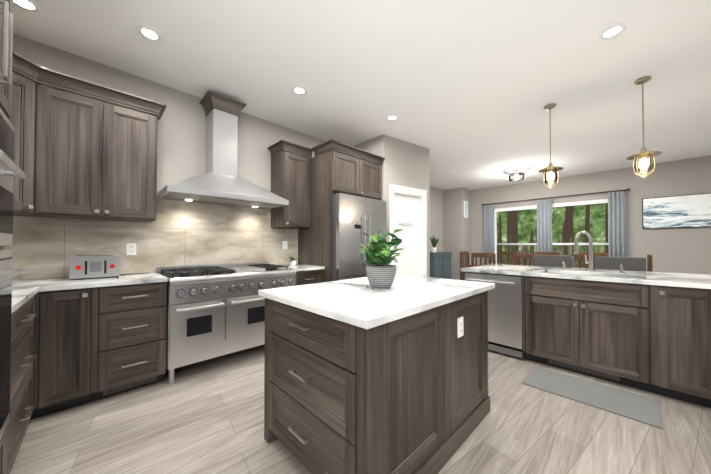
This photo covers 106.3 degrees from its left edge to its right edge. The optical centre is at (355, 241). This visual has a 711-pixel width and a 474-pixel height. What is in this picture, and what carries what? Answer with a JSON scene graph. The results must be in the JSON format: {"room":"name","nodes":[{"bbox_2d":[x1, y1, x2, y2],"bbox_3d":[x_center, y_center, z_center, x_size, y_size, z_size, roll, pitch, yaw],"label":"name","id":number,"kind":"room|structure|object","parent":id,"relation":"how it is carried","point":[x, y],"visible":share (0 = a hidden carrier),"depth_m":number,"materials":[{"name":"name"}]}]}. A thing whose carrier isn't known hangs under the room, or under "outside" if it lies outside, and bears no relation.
{"room":"kitchen","nodes":[
{"label":"kitchen","id":0,"kind":"room"},
{"bbox_2d":[12,34,345,279],"bbox_3d":[-1.615,-0.203,3.312,4.200,2.900,0.120,1,-1,-44],"label":"wall","id":1,"kind":"structure","parent":0,"point":[181,139],"depth_m":2.93,"materials":[{"name":"grey paint"}]},
{"bbox_2d":[8,51,51,215],"bbox_3d":[-2.591,-0.753,1.804,0.681,1.090,0.680,1,-1,-44],"label":"upper cabinet","id":2,"kind":"object","parent":1,"relation":"attached to","point":[31,110],"depth_m":1.97,"materials":[{"name":"brown wood"}]},
{"bbox_2d":[24,70,159,221],"bbox_3d":[-2.252,-0.746,2.333,0.799,1.090,0.394,1,-1,-44],"label":"upper cabinet","id":3,"kind":"object","parent":1,"relation":"attached to","point":[79,156],"depth_m":2.24,"materials":[{"name":"brown wood"}]},
{"bbox_2d":[3,192,297,279],"bbox_3d":[-1.962,-0.094,2.878,3.090,0.829,0.010,1,-1,-44],"label":"tile backsplash","id":4,"kind":"structure","parent":1,"relation":"attached to","point":[179,233],"depth_m":2.80,"materials":[{"name":"beige tile"}]},
{"bbox_2d":[126,243,135,254],"bbox_3d":[-2.206,0.078,2.625,0.075,0.115,0.008,1,-1,-44],"label":"outlet","id":5,"kind":"object","parent":4,"relation":"attached to","point":[130,248],"visible":1,"depth_m":2.62,"materials":[{"name":"white plastic"}]},
{"bbox_2d":[283,241,287,248],"bbox_3d":[-1.003,0.054,3.798,0.075,0.115,0.008,1,-1,-44],"label":"outlet","id":6,"kind":"object","parent":4,"relation":"attached to","point":[285,244],"visible":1,"depth_m":3.80,"materials":[{"name":"white plastic"}]},
{"bbox_2d":[157,90,288,208],"bbox_3d":[-1.437,-1.011,3.011,1.220,1.162,0.546,1,-1,-44],"label":"range hood","id":7,"kind":"object","parent":1,"relation":"attached to","point":[220,182],"visible":1,"depth_m":2.95,"materials":[{"name":"silver metal"}]},
{"bbox_2d":[267,140,312,228],"bbox_3d":[-0.892,-0.728,3.652,0.490,1.090,0.407,1,-1,-44],"label":"upper cabinet","id":8,"kind":"object","parent":1,"relation":"attached to","point":[290,175],"visible":0.96,"depth_m":3.56,"materials":[{"name":"brown wood"}]},
{"bbox_2d":[10,344,710,473],"bbox_3d":[1.733,1.300,3.510,9.540,0.100,9.800,1,-1,-44],"label":"floor","id":9,"kind":"structure","parent":0,"point":[204,417],"depth_m":1.70,"materials":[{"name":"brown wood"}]},
{"bbox_2d":[0,0,26,473],"bbox_3d":[-1.530,-0.050,0.744,0.734,2.525,0.728,1,-1,-44],"label":"tall cabinet","id":10,"kind":"object","parent":9,"relation":"on","point":[10,169],"visible":1,"depth_m":1.09,"materials":[{"name":"brown wood"}]},
{"bbox_2d":[5,288,56,473],"bbox_3d":[-2.081,0.778,1.299,0.735,0.885,0.850,1,-1,-44],"label":"base cabinet","id":11,"kind":"object","parent":9,"relation":"on","point":[34,324],"depth_m":1.70,"materials":[{"name":"brown wood"}]},
{"bbox_2d":[11,288,40,311],"bbox_3d":[-2.091,0.317,1.272,0.672,0.035,0.812,1,-1,-44],"label":"countertop","id":12,"kind":"structure","parent":11,"relation":"on","point":[19,295],"depth_m":1.52,"materials":[{"name":"white stone"}]},
{"bbox_2d":[53,288,100,412],"bbox_3d":[-2.277,0.789,2.119,0.326,0.885,0.637,1,-1,-44],"label":"base cabinet","id":13,"kind":"object","parent":9,"relation":"on","point":[74,343],"depth_m":1.94,"materials":[{"name":"brown wood"}]},
{"bbox_2d":[101,284,166,398],"bbox_3d":[-2.019,0.792,2.370,0.466,0.885,0.637,1,-1,-44],"label":"base cabinet","id":14,"kind":"object","parent":9,"relation":"on","point":[133,316],"depth_m":2.15,"materials":[{"name":"brown wood"}]},
{"bbox_2d":[12,272,167,291],"bbox_3d":[-2.346,0.328,2.048,1.392,0.035,0.651,1,-1,-44],"label":"countertop","id":15,"kind":"structure","parent":14,"relation":"on","point":[63,284],"depth_m":2.06,"materials":[{"name":"white stone"}]},
{"bbox_2d":[69,255,119,279],"bbox_3d":[-2.226,0.217,2.285,0.300,0.192,0.248,1,-1,-44],"label":"toaster","id":16,"kind":"object","parent":15,"relation":"on","point":[82,267],"visible":1,"depth_m":2.20,"materials":[{"name":"silver metal"}]},
{"bbox_2d":[156,262,295,383],"bbox_3d":[-1.353,0.754,2.901,1.220,0.975,0.774,1,-1,-44],"label":"range","id":17,"kind":"object","parent":9,"relation":"on","point":[215,310],"visible":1,"depth_m":2.54,"materials":[{"name":"silver metal"}]},
{"bbox_2d":[281,264,324,285],"bbox_3d":[-0.791,0.791,3.542,0.471,0.920,0.674,1,-1,-44],"label":"base cabinet","id":18,"kind":"object","parent":9,"relation":"on","point":[308,274],"visible":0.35,"depth_m":3.34,"materials":[{"name":"brown wood"}]},
{"bbox_2d":[286,256,298,265],"bbox_3d":[-0.851,0.269,3.637,0.247,0.124,0.198,1,-1,-44],"label":"potted plant","id":19,"kind":"object","parent":18,"relation":"on","point":[292,261],"visible":1,"depth_m":3.59,"materials":[{"name":"white ceramic"}]},
{"bbox_2d":[298,139,384,281],"bbox_3d":[-0.221,-0.006,3.982,1.055,2.525,0.857,1,-1,-44],"label":"cabinet","id":20,"kind":"object","parent":9,"relation":"on","point":[336,170],"visible":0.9,"depth_m":3.61,"materials":[{"name":"brown wood"}]},
{"bbox_2d":[332,193,386,280],"bbox_3d":[-0.155,0.316,3.952,0.935,1.840,0.931,1,-1,-44],"label":"refrigerator","id":21,"kind":"object","parent":9,"relation":"on","point":[353,217],"visible":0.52,"depth_m":3.50,"materials":[{"name":"grey metal"}]},
{"bbox_2d":[258,290,489,473],"bbox_3d":[0.189,0.784,1.781,1.345,0.885,0.880,1,-1,-44],"label":"kitchen island","id":22,"kind":"object","parent":9,"relation":"on","point":[362,376],"depth_m":1.30,"materials":[{"name":"brown wood"}]},
{"bbox_2d":[258,274,493,329],"bbox_3d":[0.207,0.325,1.805,1.365,0.035,0.930,1,-1,-44],"label":"island countertop","id":23,"kind":"structure","parent":22,"relation":"on","point":[355,300],"depth_m":1.47,"materials":[{"name":"white stone"}]},
{"bbox_2d":[359,227,404,288],"bbox_3d":[0.163,0.103,1.785,0.319,0.404,0.408,1,-1,-44],"label":"potted plant","id":24,"kind":"object","parent":23,"relation":"on","point":[382,274],"visible":1,"depth_m":1.72,"materials":[{"name":"green plant"}]},
{"bbox_2d":[458,317,463,337],"bbox_3d":[0.643,0.525,1.627,0.070,0.115,0.008,1,-1,-44],"label":"outlet","id":25,"kind":"object","parent":22,"relation":"attached to","point":[460,327],"visible":1,"depth_m":1.62,"materials":[{"name":"white plastic"}]},
{"bbox_2d":[430,252,451,278],"bbox_3d":[2.281,0.805,7.482,1.060,1.000,0.448,1,-1,-44],"label":"cabinet","id":26,"kind":"object","parent":9,"relation":"on","point":[440,264],"visible":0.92,"depth_m":7.26,"materials":[{"name":"grey"}]},
{"bbox_2d":[430,236,439,251],"bbox_3d":[2.162,0.054,7.287,0.375,0.494,0.369,1,-1,-44],"label":"potted plant","id":27,"kind":"object","parent":26,"relation":"on","point":[434,241],"visible":0.98,"depth_m":7.26,"materials":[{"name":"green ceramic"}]},
{"bbox_2d":[460,251,468,279],"bbox_3d":[2.696,0.761,6.112,0.440,1.050,0.430,1,-1,-44],"label":"dining chair","id":28,"kind":"object","parent":9,"relation":"on","point":[463,253],"visible":0.31,"depth_m":6.21,"materials":[{"name":"brown wood"}]},
{"bbox_2d":[471,253,495,266],"bbox_3d":[2.615,0.750,5.300,0.430,1.050,0.440,1,-1,-44],"label":"dining chair","id":29,"kind":"object","parent":9,"relation":"on","point":[486,255],"visible":0.12,"depth_m":5.18,"materials":[{"name":"brown wood"}]},
{"bbox_2d":[461,272,520,357],"bbox_3d":[1.757,0.803,3.186,0.668,0.885,0.748,1,-1,-44],"label":"dishwasher","id":30,"kind":"object","parent":9,"relation":"on","point":[504,301],"depth_m":2.87,"materials":[{"name":"silver metal"}]},
{"bbox_2d":[499,251,519,263],"bbox_3d":[3.510,0.762,6.172,0.430,1.050,0.440,1,-1,-44],"label":"dining chair","id":31,"kind":"object","parent":9,"relation":"on","point":[507,253],"visible":0.23,"depth_m":6.35,"materials":[{"name":"brown wood"}]},
{"bbox_2d":[513,253,540,265],"bbox_3d":[3.131,0.743,4.770,0.430,1.050,0.440,1,-1,-44],"label":"dining chair","id":32,"kind":"object","parent":9,"relation":"on","point":[519,256],"visible":0.23,"depth_m":4.67,"materials":[{"name":"brown wood"}]},
{"bbox_2d":[469,263,588,268],"bbox_3d":[3.579,0.888,5.204,1.000,0.770,2.300,1,-1,-44],"label":"dining table","id":33,"kind":"object","parent":9,"relation":"on","point":[509,264],"depth_m":5.88,"materials":[{"name":"brown wood"}]},
{"bbox_2d":[535,252,559,254],"bbox_3d":[4.026,0.754,5.643,0.430,1.050,0.440,1,-1,-44],"label":"dining chair","id":34,"kind":"object","parent":9,"relation":"on","point":[549,253],"visible":0.12,"depth_m":5.76,"materials":[{"name":"brown wood"}]},
{"bbox_2d":[534,255,572,267],"bbox_3d":[2.736,0.729,3.743,0.430,1.050,0.460,1,-1,-44],"label":"counter stool","id":35,"kind":"object","parent":9,"relation":"on","point":[550,260],"visible":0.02,"depth_m":3.84,"materials":[{"name":"grey fabric"}]},
{"bbox_2d":[521,276,636,387],"bbox_3d":[2.278,0.796,2.652,0.668,0.885,0.920,1,-1,-44],"label":"base cabinet","id":36,"kind":"object","parent":9,"relation":"on","point":[586,327],"depth_m":2.42,"materials":[{"name":"brown wood"}]},
{"bbox_2d":[461,264,544,275],"bbox_3d":[1.904,0.345,3.309,1.055,0.035,0.745,1,-1,-44],"label":"countertop","id":37,"kind":"structure","parent":36,"relation":"on","point":[521,270],"depth_m":3.12,"materials":[{"name":"white stone"}]},
{"bbox_2d":[533,272,648,283],"bbox_3d":[2.105,0.333,2.444,0.135,0.035,0.775,1,-1,-44],"label":"countertop","id":38,"kind":"structure","parent":36,"relation":"on","point":[634,278],"depth_m":2.40,"materials":[{"name":"white stone"}]},
{"bbox_2d":[545,268,644,275],"bbox_3d":[2.640,0.340,2.966,0.480,0.035,0.775,1,-1,-44],"label":"countertop","id":39,"kind":"structure","parent":36,"relation":"on","point":[604,272],"depth_m":2.83,"materials":[{"name":"white stone"}]},
{"bbox_2d":[574,231,594,270],"bbox_3d":[2.455,0.104,2.857,0.224,0.432,0.153,1,-1,-44],"label":"faucet","id":40,"kind":"object","parent":39,"relation":"on","point":[590,262],"visible":1,"depth_m":2.84,"materials":[{"name":"silver metal"}]},
{"bbox_2d":[573,272,644,279],"bbox_3d":[2.311,0.445,2.643,0.460,0.207,0.795,1,-1,-44],"label":"sink","id":41,"kind":"object","parent":39,"relation":"in","point":[574,273],"depth_m":2.77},
{"bbox_2d":[565,254,598,268],"bbox_3d":[3.648,0.735,4.240,0.430,1.050,0.440,1,-1,-44],"label":"dining chair","id":42,"kind":"object","parent":9,"relation":"on","point":[579,258],"visible":0.25,"depth_m":4.11,"materials":[{"name":"brown wood"}]},
{"bbox_2d":[522,366,662,428],"bbox_3d":[1.886,1.226,2.180,0.460,0.010,0.800,1,-1,-44],"label":"area rug","id":43,"kind":"object","parent":9,"relation":"on","point":[635,407],"visible":0.96,"depth_m":2.11,"materials":[{"name":"fabric"}]},
{"bbox_2d":[578,252,607,267],"bbox_3d":[4.543,0.747,5.113,0.430,1.050,0.440,1,-1,-44],"label":"dining chair","id":44,"kind":"object","parent":9,"relation":"on","point":[599,254],"visible":0.12,"depth_m":5.23,"materials":[{"name":"brown wood"}]},
{"bbox_2d":[595,256,646,270],"bbox_3d":[3.218,0.722,3.249,0.430,1.050,0.460,1,-1,-44],"label":"counter stool","id":45,"kind":"object","parent":9,"relation":"on","point":[627,263],"visible":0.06,"depth_m":3.34,"materials":[{"name":"grey fabric"}]},
{"bbox_2d":[647,254,652,271],"bbox_3d":[4.462,0.736,4.301,0.440,1.050,0.430,1,-1,-44],"label":"dining chair","id":46,"kind":"object","parent":9,"relation":"on","point":[649,264],"visible":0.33,"depth_m":4.02,"materials":[{"name":"brown wood"}]},
{"bbox_2d":[633,284,710,407],"bbox_3d":[2.683,0.790,2.207,0.709,0.885,0.478,1,-1,-44],"label":"base cabinet","id":47,"kind":"object","parent":9,"relation":"on","point":[646,331],"depth_m":2.04,"materials":[{"name":"brown wood"}]},
{"bbox_2d":[645,272,710,287],"bbox_3d":[2.618,0.322,1.649,2.350,0.035,1.080,1,-1,-44],"label":"countertop","id":48,"kind":"structure","parent":47,"relation":"on","point":[698,280],"depth_m":2.24,"materials":[{"name":"white stone"}]},
{"bbox_2d":[13,0,710,189],"bbox_3d":[1.733,-1.699,3.551,9.540,0.100,9.800,1,-1,-44],"label":"ceiling","id":49,"kind":"structure","parent":0,"point":[465,92],"depth_m":2.55,"materials":[{"name":"white paint"}]},
{"bbox_2d":[13,0,39,12],"bbox_3d":[-2.319,-1.665,1.862,0.152,0.010,0.152,1,-1,-44],"label":"recessed light","id":50,"kind":"object","parent":49,"relation":"in","point":[29,6],"visible":0.98,"depth_m":1.89,"materials":[{"name":"white plastic"}]},
{"bbox_2d":[137,26,160,41],"bbox_3d":[-1.651,-1.662,2.137,0.152,0.010,0.152,1,-1,-44],"label":"recessed light","id":51,"kind":"object","parent":49,"relation":"in","point":[145,31],"visible":1,"depth_m":2.14,"materials":[{"name":"white plastic"}]},
{"bbox_2d":[292,86,305,94],"bbox_3d":[-0.616,-1.651,2.923,0.152,0.010,0.152,1,-1,-44],"label":"recessed light","id":52,"kind":"object","parent":49,"relation":"in","point":[298,90],"visible":0.98,"depth_m":2.93,"materials":[{"name":"white plastic"}]},
{"bbox_2d":[386,115,397,120],"bbox_3d":[0.488,-1.642,3.552,0.152,0.010,0.152,1,-1,-44],"label":"recessed light","id":53,"kind":"object","parent":49,"relation":"in","point":[392,117],"visible":1,"depth_m":3.56,"materials":[{"name":"white plastic"}]},
{"bbox_2d":[508,169,524,181],"bbox_3d":[3.653,-1.497,6.049,0.331,0.235,0.332,1,-1,-44],"label":"ceiling light","id":54,"kind":"object","parent":49,"relation":"attached to","point":[516,174],"visible":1,"depth_m":6.05,"materials":[{"name":"silver metal"}]},
{"bbox_2d":[538,103,563,187],"bbox_3d":[2.373,-1.153,3.246,0.250,1.000,0.250,1,-1,-44],"label":"pendant light","id":55,"kind":"object","parent":49,"relation":"hanging from","point":[550,169],"visible":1,"depth_m":3.24,"materials":[{"name":"gold metal"}]},
{"bbox_2d":[599,24,625,39],"bbox_3d":[2.040,-1.662,2.119,0.152,0.010,0.152,1,-1,-44],"label":"recessed light","id":56,"kind":"object","parent":49,"relation":"in","point":[612,31],"visible":0.98,"depth_m":2.12,"materials":[{"name":"white plastic"}]},
{"bbox_2d":[626,76,661,176],"bbox_3d":[2.946,-1.160,2.730,0.250,1.000,0.250,1,-1,-44],"label":"pendant light","id":57,"kind":"object","parent":49,"relation":"hanging from","point":[643,154],"visible":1,"depth_m":2.72,"materials":[{"name":"gold metal"}]},
{"bbox_2d":[348,135,382,200],"bbox_3d":[0.175,-0.188,4.413,0.100,2.900,0.799,1,-1,-44],"label":"wall","id":58,"kind":"structure","parent":0,"point":[374,146],"depth_m":4.21,"materials":[{"name":"grey paint"}]},
{"bbox_2d":[383,134,429,276],"bbox_3d":[0.838,-0.187,4.424,1.064,2.900,0.100,1,-1,-35],"label":"wall","id":59,"kind":"structure","parent":0,"point":[405,164],"depth_m":4.37,"materials":[{"name":"grey paint"}]},
{"bbox_2d":[394,194,418,275],"bbox_3d":[0.828,0.247,4.448,0.643,2.013,0.138,1,-1,-44],"label":"door","id":60,"kind":"structure","parent":59,"relation":"in","point":[406,210],"depth_m":4.46,"materials":[{"name":"white"}]},
{"bbox_2d":[389,184,426,276],"bbox_3d":[0.854,0.190,4.411,0.870,2.145,0.129,1,-1,-35],"label":"door frame","id":61,"kind":"structure","parent":59,"relation":"attached to","point":[407,191],"depth_m":4.57,"materials":[{"name":"white wood"}]},
{"bbox_2d":[429,186,442,251],"bbox_3d":[1.381,-0.151,7.043,3.600,2.900,0.120,1,-1,-44],"label":"wall","id":62,"kind":"structure","parent":0,"point":[436,210],"depth_m":7.99,"materials":[{"name":"grey paint"}]},
{"bbox_2d":[443,187,470,279],"bbox_3d":[3.155,-0.134,8.353,0.770,2.900,0.720,1,-1,-44],"label":"wall jog","id":63,"kind":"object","parent":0,"point":[456,232],"visible":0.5,"depth_m":8.03,"materials":[{"name":"grey paint"}]},
{"bbox_2d":[464,201,467,217],"bbox_3d":[3.327,-0.958,8.016,0.270,0.500,0.016,1,-1,-44],"label":"air vent register","id":64,"kind":"object","parent":63,"relation":"attached to","point":[465,209],"visible":0.98,"depth_m":8.01,"materials":[{"name":"white"}]},
{"bbox_2d":[471,156,710,274],"bbox_3d":[6.083,-0.168,5.817,0.120,2.900,7.000,1,-1,-44],"label":"wall","id":65,"kind":"structure","parent":0,"point":[678,250],"depth_m":5.70,"materials":[{"name":"grey paint"}]},
{"bbox_2d":[494,199,608,267],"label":"window","id":66,"kind":"structure","parent":65,"relation":"in","point":[598,201],"depth_m":7.73,"materials":[{"name":"white"}]},
{"bbox_2d":[482,188,629,205],"bbox_3d":[4.881,-1.104,6.893,0.113,0.052,3.092,1,-1,-44],"label":"curtain rod","id":67,"kind":"object","parent":65,"relation":"attached to","point":[628,189],"visible":0.94,"depth_m":6.57,"materials":[{"name":"black metal"}]},
{"bbox_2d":[484,203,494,262],"bbox_3d":[3.921,0.084,7.814,0.090,2.390,0.285,1,-1,-44],"label":"curtain","id":68,"kind":"object","parent":67,"relation":"hanging from","point":[489,229],"visible":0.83,"depth_m":7.82,"materials":[{"name":"fabric"}]},
{"bbox_2d":[536,197,551,251],"bbox_3d":[4.856,0.071,6.854,0.090,2.390,0.324,1,-1,-44],"label":"curtain","id":69,"kind":"object","parent":67,"relation":"hanging from","point":[544,225],"visible":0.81,"depth_m":6.84,"materials":[{"name":"fabric"}]},
{"bbox_2d":[608,190,626,256],"bbox_3d":[5.792,0.058,5.895,0.090,2.390,0.285,1,-1,-44],"label":"curtain","id":70,"kind":"object","parent":67,"relation":"hanging from","point":[617,224],"visible":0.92,"depth_m":5.89,"materials":[{"name":"fabric"}]},
{"bbox_2d":[642,193,710,228],"bbox_3d":[6.749,-0.594,5.027,0.031,0.650,1.830,1,-1,-44],"label":"framed art","id":71,"kind":"object","parent":65,"relation":"attached to","point":[687,211],"visible":1,"depth_m":5.33,"materials":[{"name":"multicoloured paper"}]},
{"label":"outside","id":72,"kind":"structure","parent":0,"visible":0},
{"bbox_2d":[497,203,608,266],"bbox_3d":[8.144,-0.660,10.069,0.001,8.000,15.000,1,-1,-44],"label":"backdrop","id":73,"kind":"structure","parent":72,"point":[569,223],"depth_m":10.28,"materials":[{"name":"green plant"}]}
]}

